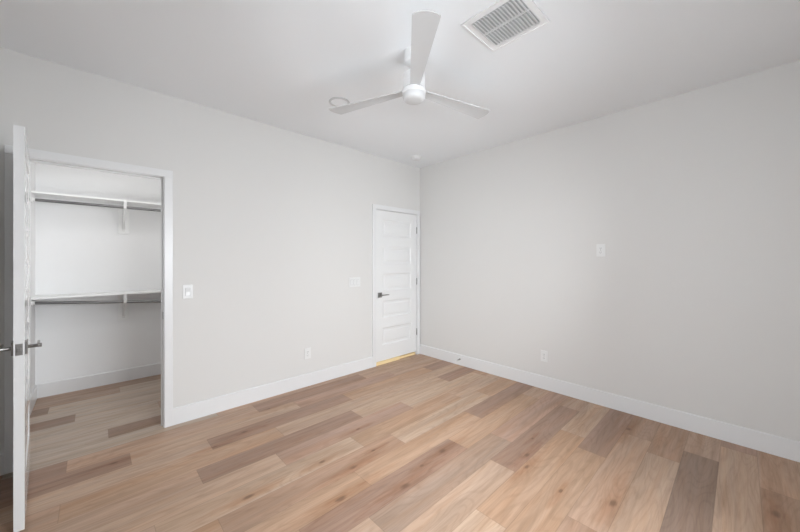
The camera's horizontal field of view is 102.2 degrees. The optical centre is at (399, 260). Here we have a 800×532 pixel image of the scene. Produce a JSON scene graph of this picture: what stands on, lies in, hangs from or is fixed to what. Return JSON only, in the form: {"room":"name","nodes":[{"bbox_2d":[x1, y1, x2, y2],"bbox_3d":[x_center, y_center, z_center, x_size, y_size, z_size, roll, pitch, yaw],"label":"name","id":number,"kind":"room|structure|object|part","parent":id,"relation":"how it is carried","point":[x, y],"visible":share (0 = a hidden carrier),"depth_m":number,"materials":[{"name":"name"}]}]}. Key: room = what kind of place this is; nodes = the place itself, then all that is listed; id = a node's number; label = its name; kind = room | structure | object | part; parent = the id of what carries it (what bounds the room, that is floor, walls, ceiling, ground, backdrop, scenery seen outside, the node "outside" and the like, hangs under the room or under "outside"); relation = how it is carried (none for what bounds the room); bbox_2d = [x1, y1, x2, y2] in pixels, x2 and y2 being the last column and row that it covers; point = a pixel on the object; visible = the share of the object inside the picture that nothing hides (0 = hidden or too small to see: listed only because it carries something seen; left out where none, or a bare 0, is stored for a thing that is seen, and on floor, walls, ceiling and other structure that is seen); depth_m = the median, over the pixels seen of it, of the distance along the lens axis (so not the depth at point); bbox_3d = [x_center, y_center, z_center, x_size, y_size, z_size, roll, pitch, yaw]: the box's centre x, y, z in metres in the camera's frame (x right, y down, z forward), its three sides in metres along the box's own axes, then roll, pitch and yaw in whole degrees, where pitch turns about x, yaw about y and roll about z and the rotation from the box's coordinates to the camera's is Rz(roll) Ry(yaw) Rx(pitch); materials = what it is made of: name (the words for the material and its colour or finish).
{"room":"empty bedroom","nodes":[
{"label":"empty bedroom","id":0,"kind":"room"},
{"bbox_2d":[30,162,34,394],"bbox_3d":[-3.173,0.004,2.646,0.115,2.740,1.450,0,0,-43],"label":"wall","id":1,"kind":"structure","parent":0,"point":[32,164],"depth_m":3.07,"materials":[{"name":"white paint"}]},
{"bbox_2d":[30,385,36,414],"bbox_3d":[-3.121,1.305,2.685,0.014,0.137,1.436,0,0,-43],"label":"baseboard","id":2,"kind":"structure","parent":1,"relation":"attached to","point":[33,397],"depth_m":3.02,"materials":[{"name":"white wood"}]},
{"bbox_2d":[31,300,160,305],"bbox_3d":[-3.011,0.442,3.433,1.202,0.144,0.060,0,0,-43],"label":"closet rod","id":3,"kind":"object","parent":1,"relation":"attached to","point":[32,301],"visible":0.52,"depth_m":3.28,"materials":[{"name":"silver metal"}]},
{"bbox_2d":[31,196,160,211],"bbox_3d":[-3.011,-0.571,3.433,1.202,0.060,0.060,0,0,-43],"label":"closet rod","id":4,"kind":"object","parent":1,"relation":"attached to","point":[32,198],"visible":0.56,"depth_m":3.28,"materials":[{"name":"silver metal"}]},
{"bbox_2d":[35,163,160,384],"bbox_3d":[-3.233,0.004,3.667,1.432,2.740,0.115,0,0,-43],"label":"wall","id":5,"kind":"structure","parent":0,"point":[79,248],"depth_m":3.50,"materials":[{"name":"white paint"}]},
{"bbox_2d":[36,363,160,397],"bbox_3d":[-3.189,1.305,3.620,1.202,0.137,0.014,0,0,-43],"label":"baseboard","id":6,"kind":"structure","parent":5,"relation":"attached to","point":[95,380],"depth_m":3.50,"materials":[{"name":"white wood"}]},
{"bbox_2d":[118,202,128,233],"bbox_3d":[-3.044,-0.465,3.563,0.096,0.332,0.296,0,0,-43],"label":"shelf bracket","id":7,"kind":"object","parent":5,"relation":"attached to","point":[123,214],"visible":1,"depth_m":3.65,"materials":[{"name":"white plastic"}]},
{"bbox_2d":[31,191,160,207],"bbox_3d":[-3.090,-0.640,3.516,1.202,0.019,0.300,0,0,-43],"label":"closet shelf","id":8,"kind":"object","parent":7,"relation":"on","point":[40,194],"visible":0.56,"depth_m":3.34,"materials":[{"name":"white wood"}]},
{"bbox_3d":[-3.040,-0.479,3.558,0.025,0.302,0.284,0,0,-43],"label":"bracket arm","id":9,"kind":"part","parent":7,"relation":"part of","materials":[{"name":"white plastic"}]},
{"bbox_2d":[118,294,128,320],"bbox_3d":[-3.044,0.524,3.563,0.096,0.318,0.296,0,0,-43],"label":"shelf bracket","id":10,"kind":"object","parent":5,"relation":"attached to","point":[123,308],"visible":0.73,"depth_m":3.65,"materials":[{"name":"white plastic"}]},
{"bbox_2d":[31,289,160,299],"bbox_3d":[-3.090,0.356,3.516,1.202,0.019,0.300,0,0,-43],"label":"closet shelf","id":11,"kind":"object","parent":10,"relation":"on","point":[52,296],"visible":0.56,"depth_m":3.35,"materials":[{"name":"white wood"}]},
{"bbox_3d":[-3.040,0.509,3.558,0.025,0.288,0.284,0,0,-43],"label":"bracket arm","id":12,"kind":"part","parent":10,"relation":"part of","materials":[{"name":"white plastic"}]},
{"bbox_2d":[0,47,419,452],"bbox_3d":[-1.234,-0.002,3.405,4.330,2.750,0.115,0,0,-43],"label":"wall","id":13,"kind":"structure","parent":0,"point":[272,225],"depth_m":3.03,"materials":[{"name":"white paint"}]},
{"bbox_2d":[0,453,3,475],"bbox_3d":[-2.610,1.305,2.012,0.185,0.137,0.014,0,0,-43],"label":"baseboard","id":14,"kind":"structure","parent":13,"relation":"attached to","point":[1,454],"depth_m":2.06,"materials":[{"name":"white wood"}]},
{"bbox_2d":[0,125,172,531],"bbox_3d":[-2.002,0.315,2.154,0.894,2.117,0.908,0,0,-43],"label":"door","id":15,"kind":"structure","parent":13,"relation":"in","point":[18,157],"depth_m":2.08,"materials":[{"name":"white wood"}]},
{"bbox_3d":[-2.033,0.449,1.666,0.054,0.020,0.137,0,0,-43],"label":"lever","id":16,"kind":"part","parent":15,"relation":"part of","materials":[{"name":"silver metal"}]},
{"bbox_3d":[-1.912,0.449,1.620,0.009,0.058,0.025,0,0,42],"label":"latch plate","id":17,"kind":"part","parent":15,"relation":"part of","materials":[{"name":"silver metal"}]},
{"bbox_3d":[-1.966,0.449,1.743,0.053,0.020,0.137,0,0,-43],"label":"lever","id":18,"kind":"part","parent":15,"relation":"part of","materials":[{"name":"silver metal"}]},
{"bbox_2d":[183,285,192,298],"bbox_3d":[-1.818,0.269,2.765,0.072,0.118,0.011,0,0,-43],"label":"light switch","id":19,"kind":"object","parent":13,"relation":"attached to","point":[187,289],"visible":1,"depth_m":2.76,"materials":[{"name":"white plastic"}]},
{"bbox_2d":[173,357,372,424],"bbox_3d":[-1.125,1.305,3.420,2.121,0.137,0.014,0,0,-43],"label":"baseboard","id":20,"kind":"structure","parent":13,"relation":"attached to","point":[185,413],"depth_m":3.19,"materials":[{"name":"white wood"}]},
{"bbox_2d":[305,347,310,358],"bbox_3d":[-1.010,1.018,3.532,0.073,0.118,0.009,0,0,-43],"label":"wall outlet","id":21,"kind":"object","parent":13,"relation":"attached to","point":[307,350],"visible":1,"depth_m":3.53,"materials":[{"name":"white plastic"}]},
{"bbox_2d":[349,277,359,286],"bbox_3d":[-0.554,0.266,3.963,0.165,0.118,0.011,0,0,-43],"label":"light switch","id":22,"kind":"object","parent":13,"relation":"attached to","point":[353,281],"visible":1,"depth_m":3.96,"materials":[{"name":"white plastic"}]},
{"bbox_2d":[372,204,419,366],"bbox_3d":[-0.057,0.323,4.482,0.890,2.102,0.172,0,0,-43],"label":"door","id":23,"kind":"structure","parent":13,"relation":"in","point":[395,231],"depth_m":4.43,"materials":[{"name":"white wood"}]},
{"bbox_2d":[0,354,799,531],"bbox_3d":[-0.466,1.373,2.548,4.265,0.001,5.355,0,0,-43],"label":"floor","id":24,"kind":"structure","parent":0,"point":[417,442],"depth_m":2.13,"materials":[{"name":"brown wood"}]},
{"bbox_2d":[0,0,799,167],"bbox_3d":[0.095,-1.417,2.002,4.330,0.100,3.980,0,0,-43],"label":"ceiling","id":25,"kind":"structure","parent":0,"point":[278,63],"depth_m":2.15,"materials":[{"name":"white paint"}]},
{"bbox_2d":[329,97,349,106],"bbox_3d":[-0.524,-1.361,2.784,0.176,0.010,0.176,0,0,-43],"label":"recessed light","id":26,"kind":"object","parent":25,"relation":"in","point":[335,101],"visible":0.72,"depth_m":2.76,"materials":[{"name":"grey plastic"}]},
{"bbox_2d":[329,10,489,118],"bbox_3d":[0.127,-1.203,2.218,1.137,0.327,1.178,0,0,-43],"label":"ceiling fan","id":27,"kind":"object","parent":25,"relation":"hanging from","point":[425,23],"visible":1,"depth_m":2.06,"materials":[{"name":"white"}]},
{"bbox_3d":[-0.233,-1.115,2.286,0.613,0.018,0.132,0,0,27],"label":"fan blade","id":28,"kind":"part","parent":27,"relation":"part of","materials":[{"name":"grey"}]},
{"bbox_3d":[0.106,-1.115,1.750,0.132,0.018,0.613,0,0,-3],"label":"fan blade","id":29,"kind":"part","parent":27,"relation":"part of","materials":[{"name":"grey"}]},
{"bbox_3d":[0.401,-1.115,2.312,0.613,0.018,0.132,0,0,-33],"label":"fan blade","id":30,"kind":"part","parent":27,"relation":"part of","materials":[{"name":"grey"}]},
{"bbox_2d":[411,155,421,160],"bbox_3d":[0.218,-1.345,4.263,0.140,0.043,0.140,0,0,-43],"label":"smoke detector","id":31,"kind":"object","parent":25,"relation":"attached to","point":[415,157],"visible":1,"depth_m":4.22,"materials":[{"name":"white plastic"}]},
{"bbox_2d":[461,0,549,51],"bbox_3d":[0.604,-1.356,1.851,0.346,0.021,0.360,0,0,-43],"label":"ceiling vent","id":32,"kind":"object","parent":25,"relation":"in","point":[503,22],"visible":1,"depth_m":1.84,"materials":[{"name":"white metal"}]},
{"bbox_2d":[420,60,799,440],"bbox_3d":[1.665,-0.002,3.410,0.115,2.750,3.865,0,0,-43],"label":"wall","id":33,"kind":"structure","parent":0,"point":[691,305],"depth_m":2.83,"materials":[{"name":"white paint"}]},
{"bbox_2d":[541,350,547,361],"bbox_3d":[1.541,1.022,3.451,0.009,0.118,0.073,0,0,-43],"label":"wall outlet","id":34,"kind":"object","parent":33,"relation":"attached to","point":[544,354],"visible":1,"depth_m":3.45,"materials":[{"name":"white plastic"}]},
{"bbox_2d":[596,244,604,256],"bbox_3d":[1.907,-0.097,3.065,0.009,0.118,0.073,0,0,-43],"label":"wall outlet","id":35,"kind":"object","parent":33,"relation":"attached to","point":[600,248],"visible":1,"depth_m":3.06,"materials":[{"name":"white plastic"}]},
{"bbox_2d":[420,344,799,461],"bbox_3d":[1.578,1.305,3.408,0.014,0.137,3.750,0,0,-43],"label":"baseboard","id":36,"kind":"structure","parent":33,"relation":"attached to","point":[779,446],"depth_m":2.81,"materials":[{"name":"white wood"}]}
]}

